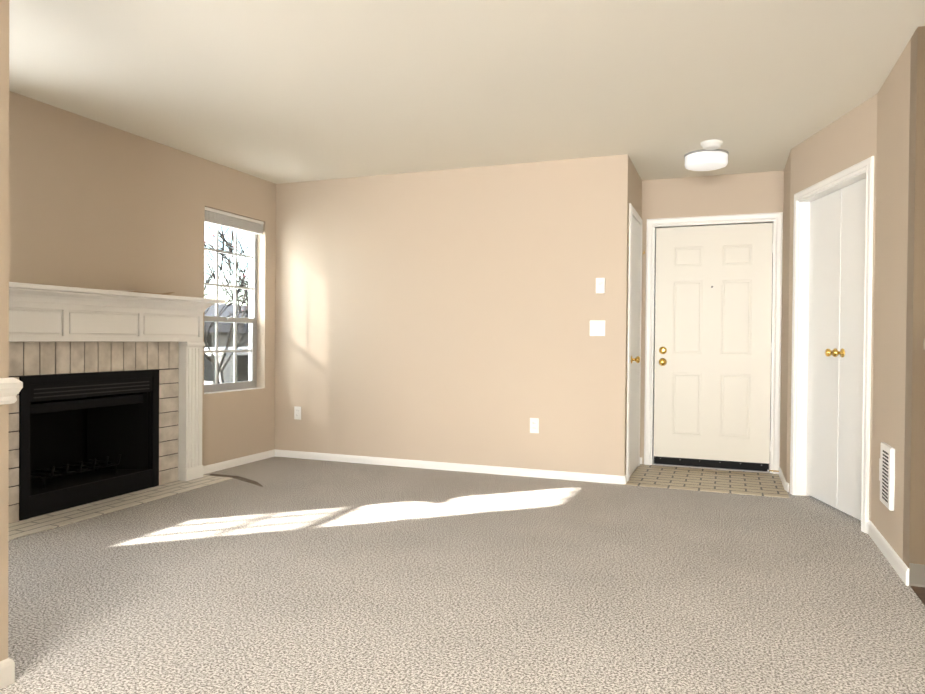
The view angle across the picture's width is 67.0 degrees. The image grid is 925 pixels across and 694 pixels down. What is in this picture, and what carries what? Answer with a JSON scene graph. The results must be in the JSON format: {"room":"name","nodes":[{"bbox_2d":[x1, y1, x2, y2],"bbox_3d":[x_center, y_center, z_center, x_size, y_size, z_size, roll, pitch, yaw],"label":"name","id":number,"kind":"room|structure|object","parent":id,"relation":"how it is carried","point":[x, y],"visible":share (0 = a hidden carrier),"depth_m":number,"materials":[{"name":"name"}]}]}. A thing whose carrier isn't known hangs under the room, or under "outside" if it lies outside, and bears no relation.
{"room":"living room","nodes":[
{"label":"living room","id":0,"kind":"room"},
{"bbox_2d":[0,0,8,660],"bbox_3d":[-2.191,-0.177,0.150,0.120,2.440,4.265,1,1,21],"label":"wall","id":1,"kind":"structure","parent":0,"point":[4,256],"depth_m":2.11,"materials":[{"name":"beige paint"}]},
{"bbox_2d":[0,658,14,688],"bbox_3d":[-2.176,1.004,0.213,0.132,0.078,4.177,1,1,21],"label":"baseboard","id":2,"kind":"structure","parent":1,"relation":"attached to","point":[7,671],"depth_m":2.12,"materials":[{"name":"white wood"}]},
{"bbox_2d":[0,378,22,404],"bbox_3d":[-2.159,0.148,0.208,0.146,0.080,4.191,1,1,21],"label":"trim","id":3,"kind":"structure","parent":1,"relation":"attached to","point":[10,389],"depth_m":2.11,"materials":[{"name":"white wood"}]},
{"bbox_2d":[9,91,275,465],"bbox_3d":[-3.404,-0.215,2.704,0.700,2.440,8.180,1,1,21],"label":"wall","id":4,"kind":"structure","parent":0,"point":[93,204],"depth_m":4.75,"materials":[{"name":"beige paint"}]},
{"bbox_2d":[204,388,261,393],"bbox_3d":[-1.919,0.362,5.792,0.099,0.004,0.758,1,1,21],"label":"trim","id":5,"kind":"structure","parent":4,"relation":"attached to","point":[231,390],"depth_m":5.78,"materials":[{"name":"white wood"}]},
{"bbox_2d":[204,207,263,392],"bbox_3d":[-1.937,-0.366,5.793,0.138,1.460,0.760,1,1,21],"label":"window","id":6,"kind":"structure","parent":4,"relation":"in","point":[235,223],"depth_m":5.90,"materials":[{"name":"grey"}]},
{"bbox_2d":[203,449,274,474],"bbox_3d":[-1.869,0.954,5.788,0.011,0.062,0.990,1,1,21],"label":"baseboard","id":7,"kind":"structure","parent":4,"relation":"attached to","point":[210,468],"depth_m":5.80,"materials":[{"name":"white wood"}]},
{"bbox_2d":[275,154,629,475],"bbox_3d":[-0.283,-0.222,5.798,3.240,2.440,0.120,1,1,21],"label":"wall","id":8,"kind":"structure","parent":0,"point":[448,315],"depth_m":5.64,"materials":[{"name":"beige paint"}]},
{"bbox_2d":[294,406,300,419],"bbox_3d":[-1.458,0.584,6.181,0.070,0.116,0.010,1,1,21],"label":"electrical outlet","id":9,"kind":"object","parent":8,"relation":"attached to","point":[297,412],"visible":1,"depth_m":6.18,"materials":[{"name":"white plastic"}]},
{"bbox_2d":[275,449,626,484],"bbox_3d":[-0.240,0.969,5.724,3.101,0.062,0.016,1,1,21],"label":"baseboard","id":10,"kind":"structure","parent":8,"relation":"attached to","point":[565,475],"depth_m":5.64,"materials":[{"name":"white wood"}]},
{"bbox_2d":[530,418,538,432],"bbox_3d":[0.556,0.610,5.417,0.070,0.116,0.010,1,1,21],"label":"electrical outlet","id":11,"kind":"object","parent":8,"relation":"attached to","point":[534,425],"visible":1,"depth_m":5.41,"materials":[{"name":"white plastic"}]},
{"bbox_2d":[590,320,604,335],"bbox_3d":[1.012,-0.141,5.239,0.116,0.116,0.011,1,1,21],"label":"double light switch","id":12,"kind":"object","parent":8,"relation":"attached to","point":[597,327],"visible":1,"depth_m":5.24,"materials":[{"name":"white plastic"}]},
{"bbox_2d":[596,278,604,293],"bbox_3d":[1.029,-0.459,5.217,0.066,0.116,0.034,1,1,21],"label":"thermostat","id":13,"kind":"object","parent":8,"relation":"attached to","point":[600,285],"visible":1,"depth_m":5.21,"materials":[{"name":"white plastic"}]},
{"bbox_2d":[0,457,924,693],"bbox_3d":[0.247,1.097,1.714,7.600,0.100,9.700,1,1,21],"label":"floor carpet","id":14,"kind":"object","parent":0,"point":[299,576],"depth_m":2.93,"materials":[{"name":"beige carpet"}]},
{"bbox_2d":[9,282,225,522],"bbox_3d":[-2.476,0.317,4.568,0.685,1.351,1.933,1,1,21],"label":"fireplace","id":15,"kind":"object","parent":14,"relation":"on","point":[108,402],"visible":0.94,"depth_m":4.65,"materials":[{"name":"white"}]},
{"bbox_2d":[114,290,174,294],"bbox_3d":[-2.150,-0.373,4.688,0.123,0.024,0.540,1,1,24],"label":"scrap","id":16,"kind":"object","parent":15,"relation":"on","point":[147,292],"visible":0.62,"depth_m":4.72,"materials":[{"name":"beige"}]},
{"bbox_2d":[8,475,232,540],"bbox_3d":[-2.221,0.998,4.452,0.340,0.016,1.870,1,1,21],"label":"hearth","id":17,"kind":"object","parent":14,"relation":"on","point":[29,526],"visible":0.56,"depth_m":4.34,"materials":[{"name":"beige tile"}]},
{"bbox_2d":[209,474,262,486],"bbox_3d":[-1.671,0.985,5.168,0.640,0.015,0.200,1,1,21],"label":"flap","id":18,"kind":"object","parent":14,"relation":"on","point":[245,480],"visible":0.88,"depth_m":5.24,"materials":[{"name":"beige"}]},
{"bbox_2d":[9,0,924,183],"bbox_3d":[0.269,-1.452,1.686,7.600,0.120,9.700,1,1,21],"label":"ceiling","id":19,"kind":"structure","parent":0,"point":[281,91],"depth_m":3.65,"materials":[{"name":"white paint"}]},
{"bbox_2d":[684,149,728,170],"bbox_3d":[1.793,-1.370,5.141,0.310,0.092,0.310,1,1,21],"label":"ceiling light","id":20,"kind":"object","parent":19,"relation":"attached to","point":[703,160],"visible":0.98,"depth_m":5.04,"materials":[{"name":"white glass"}]},
{"bbox_2d":[700,139,722,149],"bbox_3d":[1.721,-1.392,4.825,0.148,0.042,0.148,1,1,21],"label":"smoke detector","id":21,"kind":"object","parent":19,"relation":"attached to","point":[713,144],"visible":1,"depth_m":4.78,"materials":[{"name":"white plastic"}]},
{"bbox_2d":[630,159,641,217],"bbox_3d":[1.362,-0.207,5.736,0.120,2.440,0.930,1,1,21],"label":"wall","id":22,"kind":"structure","parent":0,"point":[635,191],"depth_m":5.60,"materials":[{"name":"beige paint"}]},
{"bbox_2d":[626,203,642,480],"bbox_3d":[1.386,-0.035,5.610,0.018,2.099,0.748,1,1,21],"label":"trim","id":23,"kind":"structure","parent":22,"relation":"attached to","point":[633,212],"depth_m":5.27,"materials":[{"name":"white wood"}]},
{"bbox_2d":[629,215,641,477],"bbox_3d":[1.415,-0.006,5.603,0.076,2.018,0.617,1,1,21],"label":"door","id":24,"kind":"structure","parent":22,"relation":"in","point":[635,343],"depth_m":5.60,"materials":[{"name":"white wood"}]},
{"bbox_2d":[624,464,788,497],"bbox_3d":[1.892,1.024,5.442,1.110,0.014,1.020,1,1,21],"label":"floor","id":25,"kind":"structure","parent":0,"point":[725,481],"depth_m":5.33,"materials":[{"name":"beige tile"}]},
{"bbox_2d":[640,171,783,466],"bbox_3d":[2.131,-0.201,5.861,1.230,2.440,0.150,1,1,21],"label":"wall","id":26,"kind":"structure","parent":0,"point":[744,193],"depth_m":5.82,"materials":[{"name":"beige paint"}]},
{"bbox_2d":[653,223,772,471],"bbox_3d":[2.079,-0.003,5.821,0.927,2.019,0.111,1,1,21],"label":"entry door","id":27,"kind":"structure","parent":26,"relation":"in","point":[713,342],"depth_m":5.83,"materials":[{"name":"beige wood"}]},
{"bbox_2d":[644,212,782,473],"bbox_3d":[2.084,-0.035,5.854,1.062,2.106,0.138,1,1,21],"label":"door frame","id":28,"kind":"structure","parent":26,"relation":"attached to","point":[776,219],"depth_m":5.76,"materials":[{"name":"white wood"}]},
{"bbox_2d":[780,94,876,520],"bbox_3d":[2.469,-0.186,4.722,0.450,2.440,1.740,1,1,21],"label":"wall","id":29,"kind":"structure","parent":0,"point":[846,141],"depth_m":4.61,"materials":[{"name":"beige paint"}]},
{"bbox_2d":[778,467,788,491],"bbox_3d":[2.435,0.997,5.300,0.027,0.062,0.723,1,1,21],"label":"baseboard","id":30,"kind":"structure","parent":29,"relation":"attached to","point":[785,484],"depth_m":5.14,"materials":[{"name":"white wood"}]},
{"bbox_2d":[790,156,873,532],"bbox_3d":[2.353,-0.014,4.398,0.138,2.102,1.024,1,1,3],"label":"trim","id":31,"kind":"structure","parent":29,"relation":"attached to","point":[855,173],"depth_m":4.83,"materials":[{"name":"white wood"}]},
{"bbox_2d":[806,178,865,519],"bbox_3d":[2.388,0.013,4.397,0.302,2.017,0.850,1,1,21],"label":"closet doors","id":32,"kind":"structure","parent":29,"relation":"in","point":[835,347],"depth_m":4.42,"materials":[{"name":"white wood"}]},
{"bbox_2d":[871,39,910,560],"bbox_3d":[2.200,-0.175,3.493,0.120,2.440,0.750,1,1,21],"label":"wall","id":33,"kind":"structure","parent":0,"point":[891,237],"depth_m":3.46,"materials":[{"name":"beige paint"}]},
{"bbox_2d":[866,520,908,585],"bbox_3d":[2.108,1.007,3.488,0.020,0.075,0.900,1,1,21],"label":"baseboard","id":34,"kind":"structure","parent":33,"relation":"attached to","point":[897,563],"depth_m":3.40,"materials":[{"name":"white wood"}]},
{"bbox_2d":[880,442,894,510],"bbox_3d":[2.098,0.635,3.452,0.024,0.300,0.230,1,1,21],"label":"air vent","id":35,"kind":"object","parent":33,"relation":"in","point":[887,474],"visible":1,"depth_m":3.39,"materials":[{"name":"white plastic"}]},
{"bbox_2d":[903,26,924,567],"bbox_3d":[3.243,-0.157,2.632,2.680,2.440,0.120,1,1,21],"label":"wall","id":36,"kind":"structure","parent":0,"point":[914,508],"depth_m":3.05,"materials":[{"name":"beige paint"}]},
{"bbox_2d":[909,563,924,586],"bbox_3d":[3.115,1.013,2.618,2.480,0.100,0.012,1,1,21],"label":"baseboard","id":37,"kind":"structure","parent":36,"relation":"attached to","point":[917,575],"depth_m":3.05,"materials":[{"name":"grey wood"}]},
{"bbox_2d":[911,586,924,604],"bbox_3d":[2.021,1.090,-0.553,2.675,0.014,6.720,1,1,21],"label":"floor","id":38,"kind":"structure","parent":0,"point":[919,592],"depth_m":2.97,"materials":[{"name":"brown wood"}]},
{"label":"outside","id":39,"kind":"structure","parent":0,"visible":0},
{"bbox_3d":[-35.706,1.391,24.075,75.919,0.800,100.000,1,1,21],"label":"ground","id":40,"kind":"structure","parent":39,"visible":0},
{"bbox_2d":[204,304,248,346],"bbox_3d":[-13.684,-0.431,39.236,11.100,4.100,20.600,1,1,21],"label":"house","id":41,"kind":"structure","parent":40,"relation":"on","point":[211,308],"depth_m":35.51,"materials":[{"name":"grey"}]},
{"bbox_2d":[204,224,248,383],"bbox_3d":[-4.096,0.086,10.104,6.039,3.869,7.245,1,1,21],"label":"tree","id":42,"kind":"object","parent":40,"relation":"on","point":[230,244],"depth_m":8.11,"materials":[{"name":"black plant"}]},
{"bbox_2d":[204,347,248,384],"bbox_3d":[-4.413,0.980,15.507,1.900,1.944,5.012,1,1,21],"label":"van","id":43,"kind":"object","parent":40,"relation":"on","point":[228,364],"depth_m":13.13,"materials":[{"name":"grey"}]}
]}

